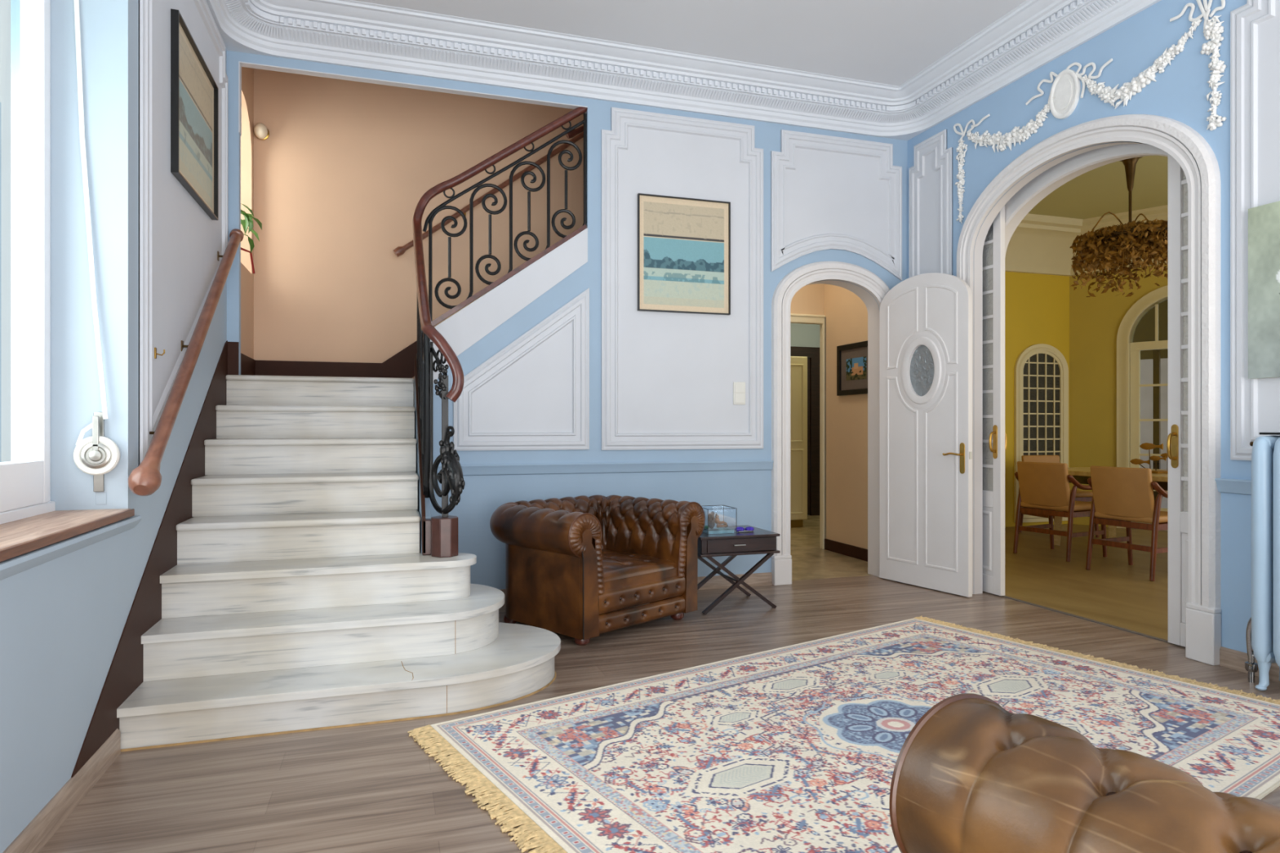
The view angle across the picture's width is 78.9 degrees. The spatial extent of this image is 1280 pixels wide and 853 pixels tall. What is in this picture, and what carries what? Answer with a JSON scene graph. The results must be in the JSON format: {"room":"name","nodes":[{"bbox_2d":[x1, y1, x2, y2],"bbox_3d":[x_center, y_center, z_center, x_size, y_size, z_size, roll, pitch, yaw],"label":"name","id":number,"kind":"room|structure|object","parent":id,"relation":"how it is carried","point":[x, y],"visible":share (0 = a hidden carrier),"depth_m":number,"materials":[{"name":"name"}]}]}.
{"room":"historic interior","nodes":[
{"label":"historic interior","id":0,"kind":"room"},
{"bbox_2d":[0,0,253,852],"bbox_3d":[-1.597,-1.200,1.378,0.360,4.700,8.800,0,0,-18],"label":"wall","id":1,"kind":"structure","parent":0,"point":[63,620],"depth_m":2.81,"materials":[{"name":"blue paint"}]},
{"bbox_2d":[0,0,55,524],"bbox_3d":[-1.961,-0.920,1.898,0.285,2.460,2.212,0,0,-18],"label":"window","id":2,"kind":"structure","parent":1,"relation":"in","point":[25,482],"depth_m":2.70,"materials":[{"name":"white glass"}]},
{"bbox_2d":[0,508,134,562],"bbox_3d":[-1.708,0.314,1.951,0.260,0.028,1.859,0,0,-18],"label":"window sill","id":3,"kind":"structure","parent":1,"relation":"attached to","point":[24,535],"depth_m":2.35,"materials":[{"name":"brown wood"}]},
{"bbox_2d":[0,515,142,580],"bbox_3d":[-1.070,0.356,0.373,0.030,0.048,5.364,0,0,-18],"label":"trim","id":4,"kind":"structure","parent":1,"relation":"attached to","point":[10,567],"depth_m":2.24,"materials":[{"name":"blue paint"}]},
{"bbox_2d":[73,0,119,492],"bbox_3d":[-1.970,-0.758,2.812,0.156,1.985,0.049,0,0,-18],"label":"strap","id":5,"kind":"object","parent":1,"relation":"attached to","point":[97,455],"visible":1,"depth_m":2.81,"materials":[{"name":"fabric"}]},
{"bbox_2d":[95,492,106,504],"bbox_3d":[-1.966,0.260,2.838,0.034,0.044,0.002,0,0,-18],"label":"blank cover plate","id":6,"kind":"object","parent":1,"relation":"attached to","point":[100,497],"visible":1,"depth_m":2.84,"materials":[{"name":"blue paint"}]},
{"bbox_2d":[2,340,227,852],"bbox_3d":[-1.254,0.319,0.921,0.015,1.662,7.720,0,0,-18],"label":"baseboard","id":7,"kind":"structure","parent":1,"relation":"attached to","point":[125,675],"depth_m":2.89,"materials":[{"name":"brown paint"}]},
{"bbox_2d":[154,347,164,359],"bbox_3d":[-1.964,-0.302,3.182,0.037,0.045,0.016,0,0,-18],"label":"wall hook","id":8,"kind":"object","parent":1,"relation":"attached to","point":[155,348],"visible":1,"depth_m":3.18,"materials":[{"name":"gold metal"}]},
{"bbox_2d":[138,0,227,465],"bbox_3d":[-2.164,-0.995,3.769,0.022,2.410,1.640,0,0,-18],"label":"wall panel","id":9,"kind":"object","parent":1,"relation":"attached to","point":[179,242],"visible":0.77,"depth_m":3.34,"materials":[{"name":"white paint"}]},
{"bbox_2d":[128,228,244,496],"bbox_3d":[-2.075,-0.450,3.660,0.120,1.401,1.866,0,0,-18],"label":"wall handrail","id":10,"kind":"object","parent":1,"relation":"attached to","point":[145,479],"visible":0.95,"depth_m":3.27,"materials":[{"name":"brown wood"}]},
{"bbox_2d":[170,8,218,220],"bbox_3d":[-2.167,-1.476,3.805,0.031,0.715,0.830,0,0,-18],"label":"framed print","id":11,"kind":"object","parent":1,"relation":"attached to","point":[194,91],"visible":1,"depth_m":3.74,"materials":[{"name":"paper"}]},
{"bbox_2d":[240,353,255,375],"bbox_3d":[-2.625,-0.397,5.125,0.012,0.174,1.012,0,0,-18],"label":"baseboard","id":12,"kind":"structure","parent":1,"relation":"attached to","point":[247,364],"depth_m":5.32,"materials":[{"name":"brown paint"}]},
{"bbox_2d":[240,203,262,273],"bbox_3d":[-2.623,-1.260,5.162,0.264,0.461,0.280,0,0,32],"label":"potted plant","id":13,"kind":"object","parent":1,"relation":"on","point":[248,221],"visible":0.3,"depth_m":5.17,"materials":[{"name":"green plant"}]},
{"bbox_2d":[205,0,1160,140],"bbox_3d":[0.998,-2.355,1.643,4.745,0.260,7.720,0,0,-18],"label":"crown molding","id":14,"kind":"structure","parent":1,"relation":"attached to","point":[1034,33],"depth_m":5.00,"materials":[{"name":"paint"}]},
{"bbox_2d":[253,68,585,379],"bbox_3d":[-1.333,-1.800,6.136,3.710,3.500,0.100,0,0,-18],"label":"wall","id":15,"kind":"structure","parent":0,"point":[342,171],"depth_m":5.86,"materials":[{"name":"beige paint"}]},
{"bbox_2d":[253,123,269,139],"bbox_3d":[-2.721,-2.125,5.583,0.100,0.110,0.105,0,0,-18],"label":"wall sconce","id":16,"kind":"object","parent":15,"relation":"attached to","point":[261,131],"visible":1,"depth_m":5.55,"materials":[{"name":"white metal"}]},
{"bbox_2d":[255,264,530,377],"bbox_3d":[-1.216,-1.285,6.115,3.300,1.970,0.012,0,0,-18],"label":"baseboard","id":17,"kind":"structure","parent":15,"relation":"attached to","point":[401,365],"depth_m":5.80,"materials":[{"name":"brown paint"}]},
{"bbox_2d":[392,131,583,257],"bbox_3d":[-0.818,-2.094,6.200,2.193,1.624,0.095,0,0,-18],"label":"handrail","id":18,"kind":"object","parent":15,"relation":"attached to","point":[399,251],"visible":0.41,"depth_m":6.06,"materials":[{"name":"brown wood"}]},
{"bbox_2d":[565,124,583,138],"bbox_3d":[-0.377,-2.297,6.064,0.532,0.338,0.602,0,0,-18],"label":"handrail","id":19,"kind":"object","parent":15,"relation":"attached to","point":[574,132],"visible":0.32,"depth_m":5.74,"materials":[{"name":"brown wood"}]},
{"bbox_2d":[226,50,907,589],"bbox_3d":[-0.282,-0.667,5.315,5.270,3.635,0.055,0,0,-18],"label":"wall","id":20,"kind":"structure","parent":0,"point":[749,491],"depth_m":5.27,"materials":[{"name":"blue paint"}]},
{"bbox_2d":[227,342,239,374],"bbox_3d":[-2.408,-0.328,4.602,0.061,0.355,0.005,0,0,-18],"label":"baseboard","id":21,"kind":"structure","parent":20,"relation":"attached to","point":[233,347],"depth_m":4.60,"materials":[{"name":"brown paint"}]},
{"bbox_2d":[238,61,587,135],"bbox_3d":[-1.376,-1.960,4.964,2.127,0.420,0.058,0,0,-18],"label":"trim","id":22,"kind":"structure","parent":20,"relation":"attached to","point":[241,64],"depth_m":4.88,"materials":[{"name":"white paint"}]},
{"bbox_2d":[430,227,587,380],"bbox_3d":[-0.861,-0.780,5.098,1.065,1.140,0.006,0,0,-18],"label":"stair stringer","id":23,"kind":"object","parent":20,"relation":"attached to","point":[464,328],"depth_m":5.10,"materials":[{"name":"white paint"}]},
{"bbox_2d":[453,288,589,450],"bbox_3d":[-0.769,-0.397,5.119,0.894,1.093,0.022,0,0,-18],"label":"wall panel","id":24,"kind":"object","parent":20,"relation":"attached to","point":[533,393],"visible":0.89,"depth_m":5.15,"materials":[{"name":"white paint"}]},
{"bbox_2d":[436,460,773,475],"bbox_3d":[-0.202,0.278,5.297,2.452,0.070,0.030,0,0,-18],"label":"chair rail","id":25,"kind":"object","parent":20,"relation":"attached to","point":[695,466],"visible":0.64,"depth_m":5.29,"materials":[{"name":"blue paint"}]},
{"bbox_2d":[499,572,772,603],"bbox_3d":[-0.204,1.105,5.304,2.452,0.090,0.015,0,0,-18],"label":"baseboard","id":26,"kind":"structure","parent":20,"relation":"attached to","point":[755,579],"depth_m":5.59,"materials":[{"name":"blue wood"}]},
{"bbox_2d":[601,106,763,449],"bbox_3d":[0.318,-1.014,5.468,1.214,2.337,0.022,0,0,-18],"label":"wall panel","id":27,"kind":"object","parent":20,"relation":"attached to","point":[668,379],"visible":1,"depth_m":5.46,"materials":[{"name":"white paint"}]},
{"bbox_2d":[637,193,730,315],"bbox_3d":[0.314,-1.206,5.460,0.690,0.805,0.026,0,0,-18],"label":"framed print","id":28,"kind":"object","parent":20,"relation":"attached to","point":[684,243],"visible":1,"depth_m":5.46,"materials":[{"name":"paper"}]},
{"bbox_2d":[733,382,745,404],"bbox_3d":[0.715,-0.244,5.594,0.094,0.162,0.015,0,0,-18],"label":"light switch","id":29,"kind":"object","parent":20,"relation":"attached to","point":[739,388],"visible":1,"depth_m":5.59,"materials":[{"name":"beige plastic"}]},
{"bbox_2d":[771,261,889,586],"bbox_3d":[1.451,-0.049,5.893,1.066,2.397,0.205,0,0,-18],"label":"door frame","id":30,"kind":"structure","parent":20,"relation":"attached to","point":[829,271],"depth_m":5.69,"materials":[{"name":"white paint"}]},
{"bbox_2d":[770,129,902,280],"bbox_3d":[1.492,-1.657,5.844,1.118,1.045,0.022,0,0,-18],"label":"wall panel","id":31,"kind":"object","parent":20,"relation":"attached to","point":[828,192],"visible":1,"depth_m":5.84,"materials":[{"name":"white paint"}]},
{"bbox_2d":[39,515,1279,852],"bbox_3d":[2.864,1.200,4.332,10.300,0.101,11.700,0,0,-18],"label":"floor","id":32,"kind":"structure","parent":0,"point":[371,788],"depth_m":3.40,"materials":[{"name":"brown wood"}]},
{"bbox_2d":[116,355,560,751],"bbox_3d":[-1.341,0.350,3.920,1.678,1.600,1.955,0,0,-18],"label":"staircase","id":33,"kind":"structure","parent":32,"relation":"on","point":[307,597],"depth_m":3.45,"materials":[{"name":"white stone"}]},
{"bbox_2d":[413,379,414,407],"bbox_3d":[-1.066,-0.864,5.593,3.092,1.477,1.067,0,0,-18],"label":"flight","id":34,"kind":"object","parent":33,"relation":"attached to","point":[414,380],"visible":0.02,"depth_m":4.97,"materials":[{"name":"white stone"}]},
{"bbox_2d":[412,106,587,557],"bbox_3d":[-0.687,-0.790,4.454,1.152,2.816,1.448,0,0,-18],"label":"stair railing","id":35,"kind":"object","parent":33,"relation":"on","point":[441,539],"visible":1,"depth_m":4.88,"materials":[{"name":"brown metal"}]},
{"bbox_2d":[489,494,705,645],"bbox_3d":[-0.294,0.797,4.640,0.916,0.706,1.088,0,0,44],"label":"armchair","id":36,"kind":"object","parent":32,"relation":"on","point":[563,555],"visible":1,"depth_m":4.34,"materials":[{"name":"brown leather"}]},
{"bbox_2d":[601,549,677,590],"bbox_3d":[-0.214,0.821,4.562,0.632,0.108,0.624,0,0,44],"label":"seat cushion","id":37,"kind":"object","parent":36,"relation":"on","point":[623,569],"depth_m":4.44,"materials":[{"name":"brown leather"}]},
{"bbox_2d":[697,524,780,614],"bbox_3d":[0.557,0.913,5.039,0.540,0.482,0.465,0,0,-18],"label":"side table","id":38,"kind":"object","parent":32,"relation":"on","point":[758,541],"visible":0.77,"depth_m":4.85,"materials":[{"name":"brown wood"}]},
{"bbox_2d":[702,505,737,534],"bbox_3d":[0.487,0.592,4.987,0.198,0.159,0.203,0,0,-18],"label":"glass display case","id":39,"kind":"object","parent":38,"relation":"on","point":[723,508],"visible":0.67,"depth_m":4.92,"materials":[{"name":"white"}]},
{"bbox_2d":[702,511,733,533],"bbox_3d":[0.486,0.604,4.984,0.178,0.132,0.165,0,0,-18],"label":"figurine","id":40,"kind":"object","parent":39,"relation":"in","point":[718,529],"visible":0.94,"depth_m":4.96,"materials":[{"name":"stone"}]},
{"bbox_2d":[734,526,754,532],"bbox_3d":[0.674,0.655,5.004,0.134,0.033,0.056,0,0,-18],"label":"ornament","id":41,"kind":"object","parent":38,"relation":"on","point":[740,529],"visible":0.99,"depth_m":4.99,"materials":[{"name":"glass"}]},
{"bbox_2d":[790,355,807,527],"bbox_3d":[1.550,0.170,9.064,0.630,1.960,0.526,0,0,-18],"label":"door","id":42,"kind":"structure","parent":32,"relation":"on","point":[798,365],"depth_m":8.88,"materials":[{"name":"beige paint"}]},
{"bbox_2d":[407,615,1279,852],"bbox_3d":[0.981,1.143,2.978,3.142,0.018,2.042,0,0,-34],"label":"patterned rug","id":43,"kind":"object","parent":32,"relation":"on","point":[793,748],"visible":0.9,"depth_m":2.87,"materials":[{"name":"fabric"}]},
{"bbox_2d":[1019,455,1098,537],"bbox_3d":[4.469,0.731,8.336,0.598,0.842,0.585,0,0,-14],"label":"dining chair","id":44,"kind":"object","parent":32,"relation":"on","point":[1081,495],"visible":0.1,"depth_m":8.49,"materials":[{"name":"brown wood"}]},
{"bbox_2d":[1013,461,1106,561],"bbox_3d":[3.769,0.731,7.002,0.585,0.842,0.598,0,0,-28],"label":"dining chair","id":45,"kind":"object","parent":32,"relation":"on","point":[1044,488],"visible":0.93,"depth_m":6.84,"materials":[{"name":"brown wood"}]},
{"bbox_2d":[888,693,1279,852],"bbox_3d":[1.452,0.765,1.073,2.028,0.770,0.978,0,0,-26],"label":"sofa","id":46,"kind":"object","parent":32,"relation":"on","point":[973,775],"visible":1,"depth_m":0.90,"materials":[{"name":"brown leather"}]},
{"bbox_2d":[988,592,1184,647],"bbox_3d":[2.662,1.147,4.669,0.027,0.006,1.535,0,0,-18],"label":"threshold","id":47,"kind":"object","parent":32,"relation":"on","point":[1006,597],"visible":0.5,"depth_m":4.62,"materials":[{"name":"brown wood"}]},
{"bbox_2d":[1053,466,1168,546],"bbox_3d":[4.668,0.779,6.906,0.990,0.747,2.000,0,0,-18],"label":"dining table","id":48,"kind":"object","parent":32,"relation":"on","point":[1081,474],"visible":0.12,"depth_m":7.30,"materials":[{"name":"brown wood"}]},
{"bbox_2d":[1129,442,1168,473],"bbox_3d":[4.558,0.272,6.905,0.180,0.266,0.345,0,0,-18],"label":"fish ornament","id":49,"kind":"object","parent":48,"relation":"on","point":[1146,446],"visible":0.79,"depth_m":6.89,"materials":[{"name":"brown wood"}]},
{"bbox_2d":[1085,466,1168,581],"bbox_3d":[3.955,0.731,6.160,0.585,0.842,0.598,0,0,-25],"label":"dining chair","id":50,"kind":"object","parent":32,"relation":"on","point":[1122,496],"visible":0.83,"depth_m":6.01,"materials":[{"name":"brown wood"}]},
{"bbox_2d":[1152,349,1160,502],"bbox_3d":[5.954,0.100,8.964,0.060,2.100,0.060,0,0,-45],"label":"post","id":51,"kind":"object","parent":32,"relation":"on","point":[1156,353],"visible":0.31,"depth_m":8.95,"materials":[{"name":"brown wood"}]},
{"bbox_2d":[1244,432,1279,690],"bbox_3d":[2.890,0.587,3.103,0.224,1.127,0.904,0,0,-18],"label":"radiator","id":52,"kind":"object","parent":32,"relation":"on","point":[1263,628],"visible":1,"depth_m":3.37,"materials":[{"name":"blue metal"}]},
{"bbox_2d":[1259,432,1279,435],"bbox_3d":[2.932,0.028,3.072,0.140,0.010,0.820,0,0,-18],"label":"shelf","id":53,"kind":"object","parent":52,"relation":"attached to","point":[1260,433],"depth_m":3.40,"materials":[{"name":"white paint"}]},
{"bbox_2d":[355,0,1026,85],"bbox_3d":[0.924,-2.560,1.704,5.400,0.150,7.880,0,0,-18],"label":"ceiling","id":54,"kind":"structure","parent":0,"point":[885,42],"depth_m":4.79,"materials":[{"name":"paint"}]},
{"bbox_2d":[790,323,819,347],"bbox_3d":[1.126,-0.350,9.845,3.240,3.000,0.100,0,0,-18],"label":"transom window","id":55,"kind":"structure","parent":0,"point":[801,335],"depth_m":10.12,"materials":[{"name":"glass"}]},
{"bbox_2d":[790,346,819,515],"bbox_3d":[1.806,0.055,9.984,1.140,2.190,0.040,0,0,-18],"label":"door frame","id":56,"kind":"structure","parent":55,"relation":"in","point":[812,353],"depth_m":10.11,"materials":[{"name":"brown wood"}]},
{"bbox_2d":[790,282,824,315],"bbox_3d":[1.077,-0.350,7.156,1.384,3.000,0.030,0,0,-18],"label":"wall","id":57,"kind":"structure","parent":0,"point":[810,299],"depth_m":7.30,"materials":[{"name":"beige paint"}]},
{"bbox_2d":[790,313,825,549],"bbox_3d":[1.271,0.045,7.205,0.982,2.210,0.065,0,0,-18],"label":"door frame","id":58,"kind":"structure","parent":57,"relation":"attached to","point":[794,317],"depth_m":7.33,"materials":[{"name":"beige paint"}]},
{"bbox_2d":[824,284,867,549],"bbox_3d":[1.961,-0.350,6.810,0.085,3.000,1.230,0,0,-18],"label":"wall","id":59,"kind":"structure","parent":0,"point":[846,313],"depth_m":7.03,"materials":[{"name":"beige paint"}]},
{"bbox_2d":[824,538,867,561],"bbox_3d":[1.922,1.100,6.768,0.015,0.100,1.165,0,0,-18],"label":"baseboard","id":60,"kind":"structure","parent":59,"relation":"attached to","point":[861,553],"depth_m":6.96,"materials":[{"name":"brown paint"}]},
{"bbox_2d":[836,340,867,395],"bbox_3d":[1.894,-0.513,6.825,0.026,0.452,0.570,0,0,-18],"label":"framed painting","id":61,"kind":"object","parent":59,"relation":"attached to","point":[851,358],"visible":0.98,"depth_m":6.88,"materials":[{"name":"black paint"}]},
{"bbox_2d":[846,356,866,380],"bbox_3d":[1.896,-0.513,6.825,0.001,0.192,0.310,0,0,-18],"label":"print","id":62,"kind":"object","parent":61,"relation":"attached to","point":[855,367],"depth_m":6.82},
{"bbox_2d":[1004,271,1069,527],"bbox_3d":[4.237,-0.650,9.036,1.890,3.600,0.120,0,0,-18],"label":"wall","id":63,"kind":"structure","parent":0,"point":[1037,306],"depth_m":9.06,"materials":[{"name":"yellow paint"}]},
{"bbox_2d":[1013,343,1068,522],"bbox_3d":[4.704,0.065,9.104,0.770,2.080,0.036,0,0,-18],"label":"window","id":64,"kind":"structure","parent":63,"relation":"in","point":[1041,372],"depth_m":9.11,"materials":[{"name":"beige paint"}]},
{"bbox_2d":[907,0,1251,653],"bbox_3d":[3.291,-0.667,2.379,0.070,3.635,7.720,0,0,-18],"label":"wall","id":65,"kind":"structure","parent":0,"point":[1179,93],"depth_m":4.05,"materials":[{"name":"blue paint"}]},
{"bbox_2d":[879,272,972,597],"bbox_3d":[2.014,0.024,5.565,0.142,2.237,0.790,0,0,-33],"label":"door","id":66,"kind":"structure","parent":65,"relation":"in","point":[926,319],"depth_m":5.53,"materials":[{"name":"white paint"}]},
{"bbox_2d":[908,128,952,278],"bbox_3d":[2.151,-0.998,5.781,0.022,2.305,0.475,0,0,-18],"label":"wall panel","id":67,"kind":"object","parent":65,"relation":"attached to","point":[931,175],"visible":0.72,"depth_m":5.77,"materials":[{"name":"white paint"}]},
{"bbox_2d":[955,138,967,223],"bbox_3d":[2.248,-1.728,5.465,0.035,0.598,0.129,0,0,-18],"label":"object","id":68,"kind":"object","parent":65,"relation":"attached to","point":[960,175],"visible":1,"depth_m":5.45,"materials":[{"name":"white"}]},
{"bbox_2d":[953,113,990,142],"bbox_3d":[2.284,-2.077,5.368,0.012,0.144,0.346,0,0,-18],"label":"bow","id":69,"kind":"object","parent":65,"relation":"attached to","point":[962,133],"visible":1,"depth_m":5.41,"materials":[{"name":"white"}]},
{"bbox_2d":[982,205,1007,595],"bbox_3d":[2.340,-0.279,5.625,0.147,2.842,0.758,0,0,-18],"label":"door","id":70,"kind":"structure","parent":65,"relation":"in","point":[994,436],"depth_m":5.31,"materials":[{"name":"white paint"}]},
{"bbox_2d":[966,96,1054,152],"bbox_3d":[2.381,-1.919,5.042,0.048,0.260,0.766,0,0,-18],"label":"swag","id":71,"kind":"object","parent":65,"relation":"attached to","point":[1016,135],"visible":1,"depth_m":5.01},
{"bbox_2d":[1025,57,1112,119],"bbox_3d":[2.525,-1.997,4.609,0.026,0.318,0.617,0,0,-18],"label":"medallion","id":72,"kind":"object","parent":65,"relation":"attached to","point":[1065,88],"visible":1,"depth_m":4.60,"materials":[{"name":"white"}]},
{"bbox_2d":[956,114,1221,666],"bbox_3d":[2.639,-0.307,4.662,0.335,2.915,1.825,0,0,-18],"label":"door frame","id":73,"kind":"structure","parent":65,"relation":"attached to","point":[1203,620],"depth_m":3.87,"materials":[{"name":"white paint"}]},
{"bbox_2d":[1081,18,1201,109],"bbox_3d":[2.660,-1.893,4.174,0.043,0.284,0.697,0,0,-18],"label":"swag","id":74,"kind":"object","parent":65,"relation":"attached to","point":[1125,92],"visible":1,"depth_m":4.16},
{"bbox_2d":[1166,153,1187,647],"bbox_3d":[2.932,-0.279,3.779,0.147,2.842,0.745,0,0,-18],"label":"door","id":75,"kind":"structure","parent":65,"relation":"in","point":[1177,438],"depth_m":4.07,"materials":[{"name":"white paint"}]},
{"bbox_2d":[1169,0,1225,30],"bbox_3d":[2.766,-2.063,3.865,0.012,0.215,0.275,0,0,-18],"label":"bow","id":76,"kind":"object","parent":65,"relation":"attached to","point":[1205,14],"visible":1,"depth_m":3.83,"materials":[{"name":"white"}]},
{"bbox_2d":[1200,14,1226,130],"bbox_3d":[2.785,-1.726,3.787,0.040,0.557,0.120,0,0,-18],"label":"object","id":77,"kind":"object","parent":65,"relation":"attached to","point":[1212,30],"visible":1,"depth_m":3.77,"materials":[{"name":"white"}]},
{"bbox_2d":[1214,478,1251,495],"bbox_3d":[3.607,0.282,1.231,0.030,0.070,5.340,0,0,-18],"label":"chair rail","id":78,"kind":"object","parent":65,"relation":"attached to","point":[1240,486],"visible":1,"depth_m":3.68,"materials":[{"name":"blue paint"}]},
{"bbox_2d":[1219,646,1279,682],"bbox_3d":[3.617,1.105,1.223,0.015,0.090,5.320,0,0,-18],"label":"baseboard","id":79,"kind":"structure","parent":65,"relation":"attached to","point":[1232,659],"depth_m":3.67,"materials":[{"name":"grey wood"}]},
{"bbox_2d":[1230,0,1279,460],"bbox_3d":[3.086,-0.998,2.865,0.022,2.305,1.770,0,0,-18],"label":"wall panel","id":80,"kind":"object","parent":65,"relation":"attached to","point":[1255,25],"visible":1,"depth_m":3.63,"materials":[{"name":"white paint"}]},
{"bbox_2d":[1248,200,1279,378],"bbox_3d":[2.939,-0.619,3.293,0.031,0.788,0.675,0,0,-18],"label":"canvas painting","id":81,"kind":"object","parent":65,"relation":"attached to","point":[1264,220],"visible":1,"depth_m":3.54},
{"bbox_2d":[1004,143,1160,218],"bbox_3d":[3.452,-0.667,2.431,0.110,3.635,7.720,0,0,-18],"label":"wall","id":82,"kind":"structure","parent":0,"point":[1055,170],"depth_m":4.83,"materials":[{"name":"white paint"}]},
{"bbox_2d":[1028,155,1168,219],"bbox_3d":[5.271,-2.445,6.469,6.010,0.210,6.900,0,0,-18],"label":"ceiling","id":83,"kind":"structure","parent":0,"point":[1099,191],"depth_m":7.77,"materials":[{"name":"paint"}]},
{"bbox_2d":[1070,156,1168,297],"bbox_3d":[4.190,-1.756,6.646,0.900,1.166,0.919,0,0,-18],"label":"lamp","id":84,"kind":"object","parent":83,"relation":"hanging from","point":[1148,241],"visible":0.82,"depth_m":6.57,"materials":[{"name":"brown metal"}]},
{"bbox_2d":[1069,263,1168,527],"bbox_3d":[6.638,-0.650,7.801,0.140,3.600,4.217,0,0,-45],"label":"wall","id":85,"kind":"structure","parent":0,"point":[1095,322],"depth_m":9.05,"materials":[{"name":"yellow paint"}]},
{"bbox_2d":[1004,204,1168,275],"bbox_3d":[5.866,-2.067,7.938,5.065,0.545,1.595,0,0,28],"label":"crown molding","id":86,"kind":"structure","parent":85,"relation":"attached to","point":[1040,244],"depth_m":8.82,"materials":[{"name":"paint"}]},
{"bbox_2d":[1116,284,1168,530],"bbox_3d":[5.931,-0.210,8.492,0.175,2.720,1.240,0,0,-45],"label":"door","id":87,"kind":"structure","parent":85,"relation":"in","point":[1125,366],"depth_m":8.81,"materials":[{"name":"beige paint"}]},
{"bbox_2d":[1133,299,1168,508],"bbox_3d":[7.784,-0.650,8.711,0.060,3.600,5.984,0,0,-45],"label":"window","id":88,"kind":"structure","parent":0,"point":[1144,331],"depth_m":9.94,"materials":[{"name":"glass"}]},
{"label":"outside","id":89,"kind":"structure","parent":0,"visible":0},
{"bbox_2d":[0,0,10,462],"bbox_3d":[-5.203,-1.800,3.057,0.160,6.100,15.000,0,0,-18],"label":"window","id":90,"kind":"structure","parent":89,"point":[5,5],"depth_m":8.49,"materials":[{"name":"white"}]},
{"bbox_2d":[0,102,0,462],"bbox_3d":[-6.766,-1.250,8.095,0.060,4.400,0.350,0,0,-18],"label":"shutter","id":91,"kind":"object","parent":90,"relation":"hanging from","point":[0,102],"depth_m":8.25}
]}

